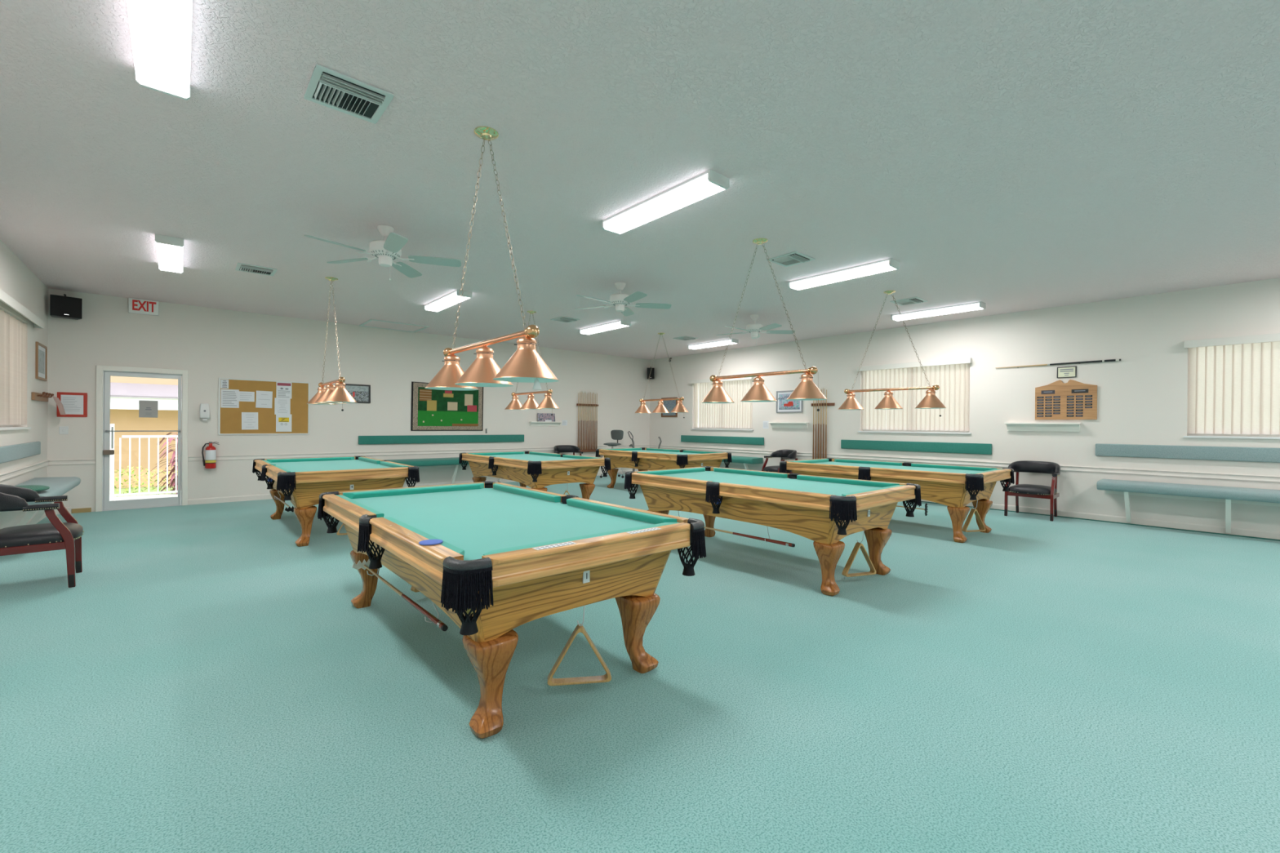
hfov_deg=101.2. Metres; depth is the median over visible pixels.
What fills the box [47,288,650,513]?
wall
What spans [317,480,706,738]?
pool table
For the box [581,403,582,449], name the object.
pool cue
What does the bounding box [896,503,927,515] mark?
stick
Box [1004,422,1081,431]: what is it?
wall shelf
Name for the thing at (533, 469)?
pool table
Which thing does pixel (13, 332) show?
vertical blind
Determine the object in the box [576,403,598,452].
cue rack
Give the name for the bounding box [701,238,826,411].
lamp
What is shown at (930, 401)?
lamp
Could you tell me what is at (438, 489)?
cushion
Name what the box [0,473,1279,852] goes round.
floor
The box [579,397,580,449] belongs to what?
pool cue
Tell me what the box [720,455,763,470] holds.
bench
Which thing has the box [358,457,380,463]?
cushion
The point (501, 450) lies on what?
trim
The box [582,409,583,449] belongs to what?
pool cue
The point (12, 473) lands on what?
trim
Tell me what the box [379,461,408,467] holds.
cushion
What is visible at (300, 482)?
pool table
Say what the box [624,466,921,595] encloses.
pool table
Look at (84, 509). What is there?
baseboard
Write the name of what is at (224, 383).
paper sheet
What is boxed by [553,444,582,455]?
armchair
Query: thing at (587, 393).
pool cue
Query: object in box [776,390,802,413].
picture
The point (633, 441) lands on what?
exercise machine
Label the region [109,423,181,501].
porch railing
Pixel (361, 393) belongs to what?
framed photo
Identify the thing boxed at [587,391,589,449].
pool cue
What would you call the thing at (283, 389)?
paper sheet
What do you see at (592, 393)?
pool cue
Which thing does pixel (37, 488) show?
seat pad
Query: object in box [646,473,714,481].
cushion
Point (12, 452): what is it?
pad
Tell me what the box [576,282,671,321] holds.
ceiling fan
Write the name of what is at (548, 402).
lamp
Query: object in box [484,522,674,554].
cushion
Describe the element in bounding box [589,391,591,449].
pool cue
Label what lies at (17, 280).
wall
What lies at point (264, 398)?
paper sheet
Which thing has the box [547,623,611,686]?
rack
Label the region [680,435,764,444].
pad
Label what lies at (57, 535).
armchair
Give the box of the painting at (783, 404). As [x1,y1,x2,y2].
[777,393,799,409]
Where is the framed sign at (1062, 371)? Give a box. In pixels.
[1057,365,1076,377]
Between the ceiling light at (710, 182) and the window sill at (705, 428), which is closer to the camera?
the ceiling light at (710, 182)
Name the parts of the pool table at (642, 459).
leg, rail, panel, rail, panel, rail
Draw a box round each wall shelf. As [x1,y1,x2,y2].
[528,421,562,426]
[768,422,808,428]
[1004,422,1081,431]
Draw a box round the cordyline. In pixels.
[151,432,177,494]
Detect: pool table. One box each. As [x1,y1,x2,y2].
[252,456,419,546]
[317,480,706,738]
[458,450,610,499]
[595,447,732,488]
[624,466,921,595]
[778,457,1014,542]
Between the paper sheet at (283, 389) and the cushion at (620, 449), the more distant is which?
the cushion at (620, 449)
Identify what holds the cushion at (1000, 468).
on the pool table at (954, 486)
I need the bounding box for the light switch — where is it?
[58,426,68,434]
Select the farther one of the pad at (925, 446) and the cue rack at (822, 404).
the cue rack at (822, 404)
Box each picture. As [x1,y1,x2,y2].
[417,386,478,426]
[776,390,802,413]
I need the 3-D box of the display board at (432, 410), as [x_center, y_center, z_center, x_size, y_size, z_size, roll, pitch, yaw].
[-3.966,-0.400,10.913,1.514,0.980,0.022,0,0,-41]
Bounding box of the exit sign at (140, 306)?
[128,297,158,315]
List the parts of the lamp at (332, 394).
lamp shade, chain, lamp shade, chain, lamp shade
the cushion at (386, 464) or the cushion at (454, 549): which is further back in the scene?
the cushion at (386, 464)
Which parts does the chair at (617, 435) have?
seat, backrest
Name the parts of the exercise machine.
looped post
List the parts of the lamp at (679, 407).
lamp shade, chain, lamp shade, chain, lamp shade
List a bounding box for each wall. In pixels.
[0,240,48,528]
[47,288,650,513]
[649,277,1279,532]
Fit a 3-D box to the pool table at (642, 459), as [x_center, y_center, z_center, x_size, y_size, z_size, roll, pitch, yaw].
[0.401,0.880,10.410,1.429,0.805,2.565,0,0,-41]
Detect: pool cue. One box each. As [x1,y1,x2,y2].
[577,391,578,447]
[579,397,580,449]
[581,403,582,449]
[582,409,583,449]
[584,413,585,449]
[586,392,587,449]
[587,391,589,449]
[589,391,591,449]
[591,392,592,448]
[592,391,594,448]
[594,392,595,448]
[595,391,597,448]
[812,400,813,459]
[814,400,816,458]
[817,386,819,458]
[819,387,822,458]
[822,386,824,457]
[825,388,826,457]
[995,359,1120,368]
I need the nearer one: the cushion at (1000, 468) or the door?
the cushion at (1000, 468)
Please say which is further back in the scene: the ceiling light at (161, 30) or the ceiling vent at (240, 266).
the ceiling vent at (240, 266)
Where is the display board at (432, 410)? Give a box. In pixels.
[410,381,483,431]
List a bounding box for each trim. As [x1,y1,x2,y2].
[0,460,48,481]
[48,458,95,465]
[187,444,649,461]
[649,444,1279,482]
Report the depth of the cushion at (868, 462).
7.83 m
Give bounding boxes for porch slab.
[114,493,181,503]
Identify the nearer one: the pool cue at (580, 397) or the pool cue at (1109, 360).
the pool cue at (1109, 360)
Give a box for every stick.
[273,494,293,512]
[351,559,448,631]
[704,526,795,546]
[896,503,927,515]
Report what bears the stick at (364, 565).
in the pool table at (517, 556)
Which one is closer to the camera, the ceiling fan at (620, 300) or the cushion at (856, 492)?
the cushion at (856, 492)
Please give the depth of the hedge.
9.96 m
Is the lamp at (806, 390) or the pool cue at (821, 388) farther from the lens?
the pool cue at (821, 388)
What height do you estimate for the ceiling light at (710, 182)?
0.080 m
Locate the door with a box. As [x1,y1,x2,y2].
[95,364,188,511]
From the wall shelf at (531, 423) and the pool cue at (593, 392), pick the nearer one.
the wall shelf at (531, 423)
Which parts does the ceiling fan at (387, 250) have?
blade, blade, blade, blade, blade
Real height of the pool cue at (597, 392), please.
1.470 m
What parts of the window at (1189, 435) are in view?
sill, frame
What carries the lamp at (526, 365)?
hanging from the ceiling
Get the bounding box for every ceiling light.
[126,0,192,100]
[155,233,183,273]
[424,289,472,311]
[579,320,631,334]
[601,168,729,235]
[688,338,738,349]
[787,257,899,290]
[891,301,986,321]
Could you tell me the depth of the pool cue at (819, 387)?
10.73 m
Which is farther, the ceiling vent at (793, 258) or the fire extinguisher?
the fire extinguisher
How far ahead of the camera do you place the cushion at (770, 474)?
5.91 m
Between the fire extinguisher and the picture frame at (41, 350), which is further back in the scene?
the fire extinguisher
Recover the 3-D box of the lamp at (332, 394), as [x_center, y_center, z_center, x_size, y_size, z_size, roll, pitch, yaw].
[-3.894,-1.026,6.629,0.354,1.684,1.404,0,0,-41]
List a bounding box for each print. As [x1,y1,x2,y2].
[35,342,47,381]
[661,397,677,417]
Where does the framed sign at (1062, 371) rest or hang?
attached to the wall at (1142, 397)
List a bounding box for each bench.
[15,476,80,525]
[382,457,501,484]
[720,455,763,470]
[1096,479,1279,533]
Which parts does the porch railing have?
rail, rail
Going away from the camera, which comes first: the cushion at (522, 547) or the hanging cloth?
the cushion at (522, 547)
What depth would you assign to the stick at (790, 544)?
4.57 m
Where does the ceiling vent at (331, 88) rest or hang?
in the ceiling
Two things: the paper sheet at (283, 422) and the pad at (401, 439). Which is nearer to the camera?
the paper sheet at (283, 422)
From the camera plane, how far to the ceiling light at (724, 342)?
11.37 m
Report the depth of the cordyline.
9.62 m
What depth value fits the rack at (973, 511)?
6.32 m
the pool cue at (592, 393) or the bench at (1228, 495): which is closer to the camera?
the bench at (1228, 495)
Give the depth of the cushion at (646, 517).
3.18 m
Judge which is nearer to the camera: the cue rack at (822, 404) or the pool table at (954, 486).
the pool table at (954, 486)
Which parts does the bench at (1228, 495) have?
seat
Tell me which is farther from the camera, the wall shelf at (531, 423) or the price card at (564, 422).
the price card at (564, 422)
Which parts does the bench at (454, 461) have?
seat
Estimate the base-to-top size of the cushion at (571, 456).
0.045 m
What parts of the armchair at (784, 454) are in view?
leg, seat, backrest, armrest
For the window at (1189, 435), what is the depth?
6.57 m
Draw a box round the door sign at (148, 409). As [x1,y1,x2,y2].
[138,400,158,417]
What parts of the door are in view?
pull handle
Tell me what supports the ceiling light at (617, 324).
attached to the ceiling
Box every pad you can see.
[0,441,40,463]
[14,484,49,492]
[358,434,524,444]
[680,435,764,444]
[840,440,991,454]
[1095,443,1279,462]
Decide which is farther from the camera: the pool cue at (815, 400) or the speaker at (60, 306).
the pool cue at (815, 400)
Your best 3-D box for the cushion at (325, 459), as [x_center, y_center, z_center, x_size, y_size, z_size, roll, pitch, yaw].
[-4.660,0.474,7.493,1.073,0.045,0.048,0,0,-41]
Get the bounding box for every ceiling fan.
[303,224,461,279]
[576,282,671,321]
[715,314,795,344]
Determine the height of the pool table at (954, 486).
0.805 m
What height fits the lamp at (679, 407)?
1.684 m
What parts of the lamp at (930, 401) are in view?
lamp shade, chain, lamp shade, chain, lamp shade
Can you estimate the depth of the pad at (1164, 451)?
6.77 m
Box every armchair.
[0,484,84,587]
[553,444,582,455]
[761,449,797,473]
[1004,460,1060,521]
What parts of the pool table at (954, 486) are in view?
rail, rail, panel, rail, rail, leg, corner post, panel, leg, rail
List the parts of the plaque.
engraved plate, engraved plate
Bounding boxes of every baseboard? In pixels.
[26,513,46,524]
[53,506,91,514]
[187,469,648,505]
[920,499,1279,539]
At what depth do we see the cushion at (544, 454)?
9.25 m
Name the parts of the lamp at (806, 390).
lamp shade, chain, lamp shade, chain, lamp shade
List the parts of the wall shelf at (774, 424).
moulding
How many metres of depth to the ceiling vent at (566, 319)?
9.02 m
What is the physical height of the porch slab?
0.180 m
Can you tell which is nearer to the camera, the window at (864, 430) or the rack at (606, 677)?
the rack at (606, 677)
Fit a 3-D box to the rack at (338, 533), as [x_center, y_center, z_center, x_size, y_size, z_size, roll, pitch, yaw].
[-3.221,1.069,5.893,0.306,0.271,0.055,0,0,-24]
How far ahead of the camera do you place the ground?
11.48 m
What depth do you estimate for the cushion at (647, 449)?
11.16 m
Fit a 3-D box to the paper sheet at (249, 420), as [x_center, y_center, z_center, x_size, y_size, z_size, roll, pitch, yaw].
[-6.473,-0.092,8.726,0.222,0.288,0.002,0,1,-41]
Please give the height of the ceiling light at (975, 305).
0.080 m
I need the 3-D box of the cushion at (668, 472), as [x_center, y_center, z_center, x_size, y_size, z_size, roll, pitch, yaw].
[0.406,0.519,6.021,1.073,0.045,0.048,0,0,-41]
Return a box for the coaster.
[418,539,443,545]
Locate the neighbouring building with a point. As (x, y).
(124, 411)
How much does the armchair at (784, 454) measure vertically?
0.809 m
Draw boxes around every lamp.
[306,276,356,411]
[424,125,559,390]
[504,311,559,415]
[635,333,688,417]
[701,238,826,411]
[837,290,946,416]
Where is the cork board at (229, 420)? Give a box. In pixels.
[217,377,309,435]
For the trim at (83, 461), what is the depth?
7.40 m
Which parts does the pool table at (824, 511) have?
leg, rail, rail, leg, panel, rail, rail, leg, corner post, rail, panel, leg, rail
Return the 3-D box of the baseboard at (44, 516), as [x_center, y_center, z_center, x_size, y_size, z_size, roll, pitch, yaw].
[-3.414,1.232,1.826,0.012,0.090,14.428,0,0,-41]
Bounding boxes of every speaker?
[49,293,82,319]
[647,368,654,379]
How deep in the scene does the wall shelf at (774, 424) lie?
11.24 m
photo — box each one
[345,383,370,403]
[537,413,555,422]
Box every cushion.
[266,457,354,462]
[273,465,290,472]
[302,466,398,471]
[335,494,384,517]
[343,483,484,498]
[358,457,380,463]
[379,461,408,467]
[383,517,464,555]
[468,451,524,455]
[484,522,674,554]
[493,483,560,502]
[528,451,559,457]
[562,454,597,458]
[566,497,676,524]
[603,448,641,450]
[639,467,705,475]
[646,448,679,452]
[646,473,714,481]
[683,450,723,453]
[713,467,787,478]
[725,482,828,494]
[789,458,828,462]
[796,475,899,487]
[834,458,902,466]
[841,484,902,496]
[911,463,996,471]
[970,468,1001,474]
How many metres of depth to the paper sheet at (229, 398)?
8.55 m
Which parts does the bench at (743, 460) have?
seat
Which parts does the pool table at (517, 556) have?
rail, leg, panel, rail, rail, corner post, leg, rail, panel, rail, number plate, rail, leg, corner post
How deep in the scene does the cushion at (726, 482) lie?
4.29 m
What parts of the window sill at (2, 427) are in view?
frame, sill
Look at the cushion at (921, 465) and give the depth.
6.99 m
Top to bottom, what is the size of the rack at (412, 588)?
0.271 m
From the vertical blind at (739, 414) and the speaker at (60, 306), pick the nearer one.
the speaker at (60, 306)
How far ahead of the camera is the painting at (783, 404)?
11.34 m
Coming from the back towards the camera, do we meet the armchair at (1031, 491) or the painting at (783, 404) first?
the painting at (783, 404)
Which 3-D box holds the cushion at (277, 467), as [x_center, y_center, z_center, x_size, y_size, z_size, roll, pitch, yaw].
[-3.963,0.484,5.814,0.048,0.045,1.034,0,0,-41]
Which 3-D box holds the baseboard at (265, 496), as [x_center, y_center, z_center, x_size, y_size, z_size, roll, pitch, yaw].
[-3.403,1.204,11.436,9.752,0.090,0.012,0,0,-41]
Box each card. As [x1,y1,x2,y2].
[561,420,567,425]
[763,421,768,428]
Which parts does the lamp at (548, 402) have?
lamp shade, lamp shade, chain, lamp shade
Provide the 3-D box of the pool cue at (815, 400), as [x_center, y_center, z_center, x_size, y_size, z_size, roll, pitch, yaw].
[3.608,-0.043,10.777,0.028,1.499,0.030,0,0,-41]
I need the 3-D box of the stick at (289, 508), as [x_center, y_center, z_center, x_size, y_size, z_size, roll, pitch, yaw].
[-4.372,0.920,6.440,0.150,0.072,1.464,0,0,-41]
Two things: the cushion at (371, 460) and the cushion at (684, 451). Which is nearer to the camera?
the cushion at (371, 460)
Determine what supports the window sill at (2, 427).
in the wall at (17, 280)
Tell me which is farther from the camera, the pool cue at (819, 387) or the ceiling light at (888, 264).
the pool cue at (819, 387)
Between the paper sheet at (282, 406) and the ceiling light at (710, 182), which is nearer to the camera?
the ceiling light at (710, 182)
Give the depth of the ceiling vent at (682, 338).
10.87 m
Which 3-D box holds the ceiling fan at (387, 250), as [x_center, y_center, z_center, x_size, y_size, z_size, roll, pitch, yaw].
[-2.367,-1.609,4.941,1.295,0.482,1.235,0,0,1]
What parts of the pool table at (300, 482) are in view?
rail, rail, leg, panel, corner post, leg, rail, panel, rail, rail, rail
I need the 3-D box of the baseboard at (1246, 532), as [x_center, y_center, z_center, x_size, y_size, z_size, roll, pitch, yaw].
[5.018,1.278,9.214,0.012,0.090,14.428,0,0,-41]
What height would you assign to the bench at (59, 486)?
0.570 m
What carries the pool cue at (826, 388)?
in the cue rack at (822, 404)
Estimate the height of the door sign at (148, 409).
0.256 m
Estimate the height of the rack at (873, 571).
0.271 m
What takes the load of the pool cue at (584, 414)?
in the cue rack at (577, 404)
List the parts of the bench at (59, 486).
seat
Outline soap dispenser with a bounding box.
[199,403,209,420]
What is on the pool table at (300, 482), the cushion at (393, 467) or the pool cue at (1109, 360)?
the cushion at (393, 467)
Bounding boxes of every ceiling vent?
[235,262,276,275]
[303,63,394,124]
[550,315,580,322]
[673,336,697,340]
[766,251,815,266]
[890,296,927,306]
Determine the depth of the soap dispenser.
8.28 m
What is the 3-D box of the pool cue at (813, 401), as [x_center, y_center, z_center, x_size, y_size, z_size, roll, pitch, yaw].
[3.571,-0.035,10.820,0.028,1.481,0.030,0,0,-41]
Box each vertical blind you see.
[0,288,44,425]
[689,377,753,428]
[857,357,972,431]
[1183,333,1279,435]
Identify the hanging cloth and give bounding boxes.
[49,395,65,414]
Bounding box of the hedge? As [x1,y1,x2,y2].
[114,466,181,497]
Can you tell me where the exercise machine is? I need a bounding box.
[627,431,662,471]
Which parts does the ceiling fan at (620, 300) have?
blade, blade, blade, blade, blade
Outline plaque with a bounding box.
[1035,379,1097,419]
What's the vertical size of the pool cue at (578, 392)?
1.452 m
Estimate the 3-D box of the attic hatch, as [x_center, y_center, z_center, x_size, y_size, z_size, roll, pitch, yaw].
[-4.591,-1.874,9.819,1.006,0.018,0.810,0,0,-41]
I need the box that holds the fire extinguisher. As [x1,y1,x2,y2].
[201,441,219,468]
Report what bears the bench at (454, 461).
on the floor
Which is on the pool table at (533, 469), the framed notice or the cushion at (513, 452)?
the cushion at (513, 452)
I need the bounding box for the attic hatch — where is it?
[359,319,429,332]
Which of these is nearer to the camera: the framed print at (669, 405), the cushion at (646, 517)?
the cushion at (646, 517)
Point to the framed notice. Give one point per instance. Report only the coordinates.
(74, 404)
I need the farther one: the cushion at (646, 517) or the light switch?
the light switch
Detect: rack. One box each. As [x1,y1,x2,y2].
[31,391,53,401]
[336,523,346,535]
[410,586,419,592]
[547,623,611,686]
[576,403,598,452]
[811,403,835,406]
[841,542,875,577]
[961,508,985,532]
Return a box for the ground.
[114,485,181,497]
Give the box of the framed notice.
[56,391,87,417]
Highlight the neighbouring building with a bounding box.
[109,376,177,488]
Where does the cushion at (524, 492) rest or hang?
on the pool table at (517, 556)
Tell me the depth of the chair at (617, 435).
13.13 m
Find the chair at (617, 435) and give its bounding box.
[600,430,623,478]
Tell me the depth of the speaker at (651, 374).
14.33 m
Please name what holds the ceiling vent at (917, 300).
in the ceiling
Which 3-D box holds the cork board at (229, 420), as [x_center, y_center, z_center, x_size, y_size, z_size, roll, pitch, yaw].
[-6.308,-0.322,8.871,1.260,0.924,0.017,0,0,-41]
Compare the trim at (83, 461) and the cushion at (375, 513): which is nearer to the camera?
the cushion at (375, 513)
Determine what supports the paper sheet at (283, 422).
attached to the cork board at (229, 420)
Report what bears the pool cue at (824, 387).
in the cue rack at (822, 404)
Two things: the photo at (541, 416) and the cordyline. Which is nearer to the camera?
the cordyline
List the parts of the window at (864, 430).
sill, frame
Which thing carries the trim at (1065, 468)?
attached to the wall at (1142, 397)
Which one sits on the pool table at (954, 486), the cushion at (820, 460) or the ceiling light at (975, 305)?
the cushion at (820, 460)
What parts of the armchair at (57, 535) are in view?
backrest, seat frame, armrest, seat, armrest, leg, leg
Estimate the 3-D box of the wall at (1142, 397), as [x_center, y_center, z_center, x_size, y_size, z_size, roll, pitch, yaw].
[5.098,-0.240,9.277,0.180,3.127,14.441,0,0,-41]
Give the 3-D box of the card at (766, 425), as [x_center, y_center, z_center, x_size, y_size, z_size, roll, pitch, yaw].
[2.810,-0.037,11.748,0.002,0.170,0.150,0,0,-41]
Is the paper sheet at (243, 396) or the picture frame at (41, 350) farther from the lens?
the paper sheet at (243, 396)
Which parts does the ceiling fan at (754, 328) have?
blade, blade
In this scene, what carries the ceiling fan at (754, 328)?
hanging from the ceiling
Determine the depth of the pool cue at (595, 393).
13.35 m
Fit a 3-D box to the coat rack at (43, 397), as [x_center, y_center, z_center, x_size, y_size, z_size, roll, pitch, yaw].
[-7.707,-0.384,6.805,0.101,0.109,0.880,0,0,-41]
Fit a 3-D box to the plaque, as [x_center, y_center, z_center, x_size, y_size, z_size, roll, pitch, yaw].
[6.281,-0.397,7.768,0.028,0.588,0.720,0,0,-41]
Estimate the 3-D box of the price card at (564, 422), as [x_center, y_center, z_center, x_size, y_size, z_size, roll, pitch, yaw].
[-1.835,-0.088,12.802,0.150,0.130,0.002,0,0,-41]
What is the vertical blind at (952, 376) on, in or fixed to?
attached to the wall at (1142, 397)
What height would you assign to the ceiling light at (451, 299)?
0.080 m
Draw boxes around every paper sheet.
[220,379,228,388]
[220,389,239,408]
[239,391,254,401]
[241,412,257,429]
[255,391,272,408]
[274,397,290,414]
[275,382,291,398]
[275,414,291,431]
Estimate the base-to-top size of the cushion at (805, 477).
0.045 m
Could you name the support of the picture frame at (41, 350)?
attached to the wall at (17, 280)
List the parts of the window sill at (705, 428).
sill, frame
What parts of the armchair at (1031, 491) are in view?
leg, leg, seat, seat frame, backrest, leg, leg, armrest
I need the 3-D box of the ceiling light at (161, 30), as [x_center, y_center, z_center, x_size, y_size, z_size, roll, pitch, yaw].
[-2.104,-1.801,2.307,0.212,0.080,1.270,0,0,-41]
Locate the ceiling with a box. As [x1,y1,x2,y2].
[0,0,1279,359]
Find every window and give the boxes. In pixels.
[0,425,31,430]
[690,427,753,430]
[857,429,971,434]
[1183,433,1279,439]
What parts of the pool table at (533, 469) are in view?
rail, leg, panel, rail, leg, corner post, leg, panel, rail, leg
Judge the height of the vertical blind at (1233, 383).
1.206 m
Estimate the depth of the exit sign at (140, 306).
7.84 m
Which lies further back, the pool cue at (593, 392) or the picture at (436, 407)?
the pool cue at (593, 392)
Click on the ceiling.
(1010, 156)

